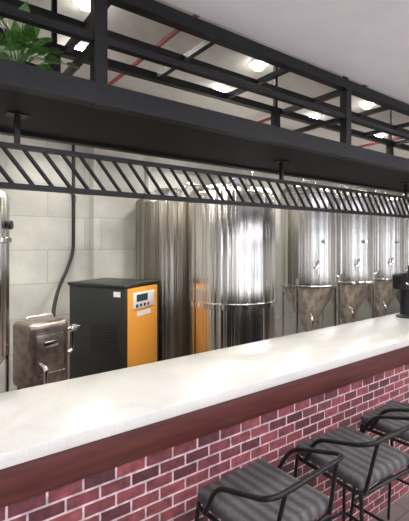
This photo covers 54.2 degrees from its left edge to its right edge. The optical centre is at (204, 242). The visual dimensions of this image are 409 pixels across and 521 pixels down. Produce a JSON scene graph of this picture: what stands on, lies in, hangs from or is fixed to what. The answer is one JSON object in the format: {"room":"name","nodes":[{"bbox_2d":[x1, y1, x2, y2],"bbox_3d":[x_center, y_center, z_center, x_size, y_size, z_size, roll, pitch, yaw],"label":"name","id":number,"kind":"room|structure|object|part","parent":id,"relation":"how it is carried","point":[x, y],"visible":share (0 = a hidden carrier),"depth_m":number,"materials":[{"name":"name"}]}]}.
{"room":"brewery bar","nodes":[
{"label":"brewery bar","id":0,"kind":"room"},
{"bbox_2d":[0,134,401,391],"bbox_3d":[-0.037,0.100,5.949,11.400,3.000,0.120,0,0,-36],"label":"wall","id":1,"kind":"structure","parent":0,"point":[41,233],"depth_m":4.62,"materials":[{"name":"white tile"}]},
{"bbox_2d":[51,145,74,316],"bbox_3d":[-1.520,-0.241,4.245,0.147,2.218,1.029,0,0,-8],"label":"supply hose","id":2,"kind":"object","parent":1,"relation":"attached to","point":[53,311],"visible":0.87,"depth_m":4.68,"materials":[{"name":"black rubber"}]},
{"bbox_2d":[89,147,143,279],"bbox_3d":[-1.092,0.100,5.003,0.660,3.000,0.150,0,0,-36],"label":"pilaster","id":3,"kind":"object","parent":1,"relation":"attached to","point":[111,219],"visible":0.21,"depth_m":4.88,"materials":[{"name":"white tile"}]},
{"bbox_2d":[148,167,222,190],"bbox_3d":[-0.193,-0.318,5.697,1.382,1.436,0.030,0,0,-36],"label":"conduit","id":4,"kind":"object","parent":1,"relation":"attached to","point":[149,168],"visible":0.23,"depth_m":5.29,"materials":[{"name":"white metal"}]},
{"bbox_2d":[0,312,408,520],"bbox_3d":[2.595,1.650,2.379,11.600,0.100,8.950,0,0,-36],"label":"floor","id":5,"kind":"structure","parent":0,"point":[399,511],"depth_m":2.39,"materials":[{"name":"tile"}]},
{"bbox_2d":[0,190,17,391],"bbox_3d":[-1.455,0.615,2.650,0.336,1.970,0.328,0,0,29],"label":"tank","id":6,"kind":"object","parent":5,"relation":"on","point":[6,224],"visible":0.8,"depth_m":2.63,"materials":[{"name":"white metal"}]},
{"bbox_3d":[-1.317,1.140,2.671,0.028,0.920,0.027,0,0,-36],"label":"leg","id":7,"kind":"part","parent":6,"relation":"part of","materials":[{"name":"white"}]},
{"bbox_2d":[13,313,81,389],"bbox_3d":[-1.297,1.097,3.344,0.390,1.007,0.460,0,0,39],"label":"pump","id":8,"kind":"object","parent":5,"relation":"on","point":[41,351],"visible":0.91,"depth_m":3.21,"materials":[{"name":"metal"}]},
{"bbox_3d":[-1.370,0.619,3.325,0.023,0.052,0.244,0,0,39],"label":"carry handle","id":9,"kind":"part","parent":8,"relation":"part of","materials":[{"name":"white metal"}]},
{"bbox_3d":[-1.245,0.885,3.238,0.028,0.330,0.260,0,0,39],"label":"plate","id":10,"kind":"part","parent":8,"relation":"part of","materials":[{"name":"metal"}]},
{"bbox_2d":[68,324,76,353],"bbox_3d":[-1.174,0.834,3.467,0.130,0.256,0.085,0,0,-36],"label":"handle","id":11,"kind":"object","parent":8,"relation":"attached to","point":[72,328],"depth_m":3.46,"materials":[{"name":"silver metal"}]},
{"bbox_2d":[68,278,158,378],"bbox_3d":[-0.943,1.000,4.205,0.741,1.200,0.594,0,0,26],"label":"cabinet","id":12,"kind":"object","parent":5,"relation":"on","point":[118,318],"visible":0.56,"depth_m":3.97,"materials":[{"name":"black metal"}]},
{"bbox_3d":[-0.949,0.417,4.208,0.727,0.035,0.594,0,0,26],"label":"lid","id":13,"kind":"part","parent":12,"relation":"part of","materials":[{"name":"black metal"}]},
{"bbox_3d":[-0.840,0.495,3.839,0.080,0.050,0.006,0,0,26],"label":"plate","id":14,"kind":"part","parent":12,"relation":"part of","materials":[{"name":"white plastic"}]},
{"bbox_3d":[-0.637,0.970,4.059,0.034,1.060,0.562,0,0,26],"label":"panel","id":15,"kind":"part","parent":12,"relation":"part of","materials":[{"name":"orange metal"}]},
{"bbox_3d":[-0.614,0.570,4.059,0.012,0.160,0.370,0,0,26],"label":"control panel","id":16,"kind":"part","parent":12,"relation":"part of","materials":[{"name":"white plastic"}]},
{"bbox_2d":[135,183,207,360],"bbox_3d":[-0.444,0.436,4.916,0.799,2.328,0.799,0,0,40],"label":"tank","id":17,"kind":"object","parent":5,"relation":"on","point":[161,226],"visible":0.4,"depth_m":4.54,"materials":[{"name":"metal"}]},
{"bbox_2d":[0,313,408,520],"bbox_3d":[1.355,1.100,2.881,8.800,1.000,0.520,0,0,-36],"label":"bar counter","id":18,"kind":"object","parent":5,"relation":"on","point":[140,442],"depth_m":1.63,"materials":[{"name":"white stone"}]},
{"bbox_2d":[392,265,408,318],"bbox_3d":[1.652,0.385,3.227,0.290,0.430,0.196,0,0,-36],"label":"tap tower","id":19,"kind":"object","parent":18,"relation":"on","point":[400,281],"visible":1,"depth_m":3.19,"materials":[{"name":"black metal"}]},
{"bbox_2d":[188,171,276,354],"bbox_3d":[0.299,0.406,4.320,0.963,2.387,0.954,0,0,-36],"label":"tank","id":20,"kind":"object","parent":5,"relation":"on","point":[232,301],"visible":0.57,"depth_m":3.90,"materials":[{"name":"white metal"}]},
{"bbox_2d":[195,447,343,520],"bbox_3d":[0.205,1.157,1.406,0.450,0.880,0.441,0,0,-39],"label":"bar stool","id":21,"kind":"object","parent":5,"relation":"on","point":[260,490],"visible":1,"depth_m":1.35,"materials":[{"name":"grey fabric"}]},
{"bbox_3d":[-0.059,1.260,1.429,0.093,0.673,0.016,0,0,6],"label":"leg","id":22,"kind":"part","parent":21,"relation":"part of","materials":[{"name":"black metal"}]},
{"bbox_3d":[0.215,0.828,1.171,0.059,0.208,0.014,0,0,24],"label":"post","id":23,"kind":"part","parent":21,"relation":"part of","materials":[{"name":"black metal"}]},
{"bbox_3d":[0.435,0.828,1.351,0.014,0.208,0.059,0,0,-13],"label":"post","id":24,"kind":"part","parent":21,"relation":"part of","materials":[{"name":"black metal"}]},
{"bbox_2d":[279,179,341,335],"bbox_3d":[1.437,0.343,5.516,0.786,2.514,0.812,0,0,-36],"label":"tank","id":25,"kind":"object","parent":5,"relation":"on","point":[308,239],"visible":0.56,"depth_m":5.21,"materials":[{"name":"metal"}]},
{"bbox_3d":[1.129,1.035,5.748,0.038,1.130,0.036,0,0,-36],"label":"leg","id":26,"kind":"part","parent":25,"relation":"part of","materials":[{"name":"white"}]},
{"bbox_3d":[1.208,1.035,5.226,0.038,1.130,0.036,0,0,-36],"label":"leg","id":27,"kind":"part","parent":25,"relation":"part of","materials":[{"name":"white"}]},
{"bbox_3d":[1.730,1.035,5.305,0.038,1.130,0.036,0,0,-36],"label":"leg","id":28,"kind":"part","parent":25,"relation":"part of","materials":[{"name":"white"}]},
{"bbox_2d":[321,185,378,328],"bbox_3d":[2.161,0.343,6.050,0.786,2.514,0.812,0,0,-36],"label":"tank","id":29,"kind":"object","parent":5,"relation":"on","point":[356,280],"visible":0.49,"depth_m":5.72,"materials":[{"name":"metal"}]},
{"bbox_3d":[1.853,1.035,6.282,0.038,1.130,0.036,0,0,-36],"label":"leg","id":30,"kind":"part","parent":29,"relation":"part of","materials":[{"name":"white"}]},
{"bbox_3d":[1.932,1.035,5.760,0.038,1.130,0.036,0,0,-36],"label":"leg","id":31,"kind":"part","parent":29,"relation":"part of","materials":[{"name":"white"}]},
{"bbox_3d":[2.454,1.035,5.839,0.038,1.130,0.036,0,0,-36],"label":"leg","id":32,"kind":"part","parent":29,"relation":"part of","materials":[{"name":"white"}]},
{"bbox_2d":[293,415,408,520],"bbox_3d":[0.630,1.157,1.707,0.450,0.880,0.441,0,0,-33],"label":"bar stool","id":33,"kind":"object","parent":5,"relation":"on","point":[367,460],"visible":0.95,"depth_m":1.61,"materials":[{"name":"grey fabric"}]},
{"bbox_3d":[0.370,1.260,1.757,0.093,0.673,0.016,0,0,12],"label":"leg","id":34,"kind":"part","parent":33,"relation":"part of","materials":[{"name":"black metal"}]},
{"bbox_3d":[0.686,1.260,1.966,0.016,0.673,0.093,0,0,12],"label":"leg","id":35,"kind":"part","parent":33,"relation":"part of","materials":[{"name":"black metal"}]},
{"bbox_2d":[297,426,408,489],"bbox_3d":[0.630,0.900,1.707,0.344,0.051,0.336,0,0,-33],"label":"seat cushion","id":36,"kind":"object","parent":33,"relation":"on","point":[354,468],"depth_m":1.63,"materials":[{"name":"grey fabric"}]},
{"bbox_3d":[0.660,0.823,1.661,0.410,0.213,0.324,0,0,-33],"label":"rail","id":37,"kind":"part","parent":33,"relation":"part of","materials":[{"name":"black metal"}]},
{"bbox_3d":[0.574,1.260,1.448,0.016,0.673,0.093,0,0,12],"label":"leg","id":38,"kind":"part","parent":33,"relation":"part of","materials":[{"name":"black metal"}]},
{"bbox_3d":[0.615,0.828,1.472,0.059,0.208,0.014,0,0,30],"label":"post","id":39,"kind":"part","parent":33,"relation":"part of","materials":[{"name":"black metal"}]},
{"bbox_2d":[349,400,408,520],"bbox_3d":[1.026,1.157,2.012,0.450,0.880,0.441,0,0,-38],"label":"bar stool","id":40,"kind":"object","parent":5,"relation":"on","point":[396,408],"visible":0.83,"depth_m":1.98,"materials":[{"name":"grey fabric"}]},
{"bbox_3d":[0.763,1.260,2.039,0.093,0.673,0.016,0,0,7],"label":"leg","id":41,"kind":"part","parent":40,"relation":"part of","materials":[{"name":"black metal"}]},
{"bbox_2d":[361,400,408,441],"bbox_3d":[1.026,0.900,2.012,0.344,0.051,0.336,0,0,-38],"label":"seat cushion","id":42,"kind":"object","parent":40,"relation":"on","point":[387,426],"depth_m":1.97,"materials":[{"name":"grey fabric"}]},
{"bbox_3d":[1.060,0.823,1.969,0.410,0.213,0.324,0,0,-38],"label":"rail","id":43,"kind":"part","parent":40,"relation":"part of","materials":[{"name":"black metal"}]},
{"bbox_3d":[1.060,1.260,2.275,0.016,0.673,0.093,0,0,7],"label":"leg","id":44,"kind":"part","parent":40,"relation":"part of","materials":[{"name":"black metal"}]},
{"bbox_2d":[355,190,408,321],"bbox_3d":[2.886,0.343,6.584,0.786,2.514,0.812,0,0,-36],"label":"tank","id":45,"kind":"object","parent":5,"relation":"on","point":[391,229],"visible":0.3,"depth_m":6.24,"materials":[{"name":"metal"}]},
{"bbox_3d":[2.656,1.035,6.294,0.038,1.130,0.036,0,0,-36],"label":"leg","id":46,"kind":"part","parent":45,"relation":"part of","materials":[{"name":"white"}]},
{"bbox_2d":[395,194,407,303],"bbox_3d":[3.610,0.343,7.118,0.786,2.514,0.812,0,0,-36],"label":"tank","id":47,"kind":"object","parent":5,"relation":"on","point":[397,295],"visible":0.08,"depth_m":6.79,"materials":[{"name":"metal"}]},
{"bbox_2d":[0,0,408,158],"bbox_3d":[0.939,-1.450,4.624,11.640,0.100,3.410,0,0,-36],"label":"ceiling","id":48,"kind":"structure","parent":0,"point":[120,21],"depth_m":3.34,"materials":[{"name":"paint"}]},
{"bbox_2d":[108,14,402,146],"bbox_3d":[0.948,-1.336,4.612,11.360,0.128,3.100,0,0,-36],"label":"ceiling pipe","id":49,"kind":"object","parent":48,"relation":"hanging from","point":[175,31],"depth_m":3.13,"materials":[{"name":"red metal"}]},
{"bbox_2d":[162,0,408,102],"bbox_3d":[3.606,-1.260,1.006,11.640,0.480,5.580,0,0,-36],"label":"ceiling","id":50,"kind":"structure","parent":0,"point":[366,42],"depth_m":1.92,"materials":[{"name":"white paint"}]},
{"bbox_2d":[74,42,86,50],"bbox_3d":[-0.899,-1.373,2.853,0.160,0.053,0.160,0,0,-36],"label":"recessed light","id":51,"kind":"object","parent":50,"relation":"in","point":[81,45],"visible":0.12,"depth_m":2.81,"materials":[{"name":"white plastic"}]},
{"bbox_2d":[72,0,89,10],"bbox_3d":[-0.681,-1.373,2.306,0.160,0.053,0.160,0,0,-36],"label":"recessed light","id":52,"kind":"object","parent":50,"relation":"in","point":[84,5],"visible":0.59,"depth_m":2.28,"materials":[{"name":"white plastic"}]},
{"bbox_2d":[0,0,408,193],"bbox_3d":[1.307,-0.960,3.199,7.900,0.880,0.649,0,0,-36],"label":"steel shelf","id":53,"kind":"object","parent":50,"relation":"hanging from","point":[65,108],"visible":0.94,"depth_m":2.01,"materials":[{"name":"black metal"}]},
{"bbox_2d":[0,1,80,70],"bbox_3d":[-0.786,-0.777,1.651,0.520,0.437,0.356,0,0,-36],"label":"pothos","id":54,"kind":"object","parent":53,"relation":"on","point":[16,38],"visible":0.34,"depth_m":1.62,"materials":[{"name":"green plant"}]},
{"bbox_2d":[0,111,408,217],"bbox_3d":[1.306,-0.380,3.199,7.900,0.313,0.060,0,0,-36],"label":"rack","id":55,"kind":"object","parent":53,"relation":"hanging from","point":[16,145],"visible":1,"depth_m":2.12,"materials":[{"name":"black metal"}]},
{"bbox_2d":[212,85,229,91],"bbox_3d":[0.148,-1.373,3.625,0.160,0.053,0.160,0,0,-36],"label":"recessed light","id":56,"kind":"object","parent":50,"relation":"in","point":[223,88],"visible":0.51,"depth_m":3.58,"materials":[{"name":"white plastic"}]},
{"bbox_2d":[248,59,268,70],"bbox_3d":[0.422,-1.373,3.119,0.160,0.053,0.160,0,0,-36],"label":"recessed light","id":57,"kind":"object","parent":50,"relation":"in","point":[257,65],"visible":0.93,"depth_m":3.09,"materials":[{"name":"white plastic"}]},
{"bbox_2d":[307,114,320,118],"bbox_3d":[1.202,-1.373,4.402,0.160,0.053,0.160,0,0,-36],"label":"recessed light","id":58,"kind":"object","parent":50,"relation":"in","point":[316,116],"visible":0.53,"depth_m":4.36,"materials":[{"name":"white plastic"}]},
{"bbox_2d":[359,101,373,108],"bbox_3d":[1.629,-1.373,4.009,0.160,0.053,0.160,0,0,-36],"label":"recessed light","id":59,"kind":"object","parent":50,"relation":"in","point":[365,104],"visible":0.92,"depth_m":3.98,"materials":[{"name":"white plastic"}]}
]}

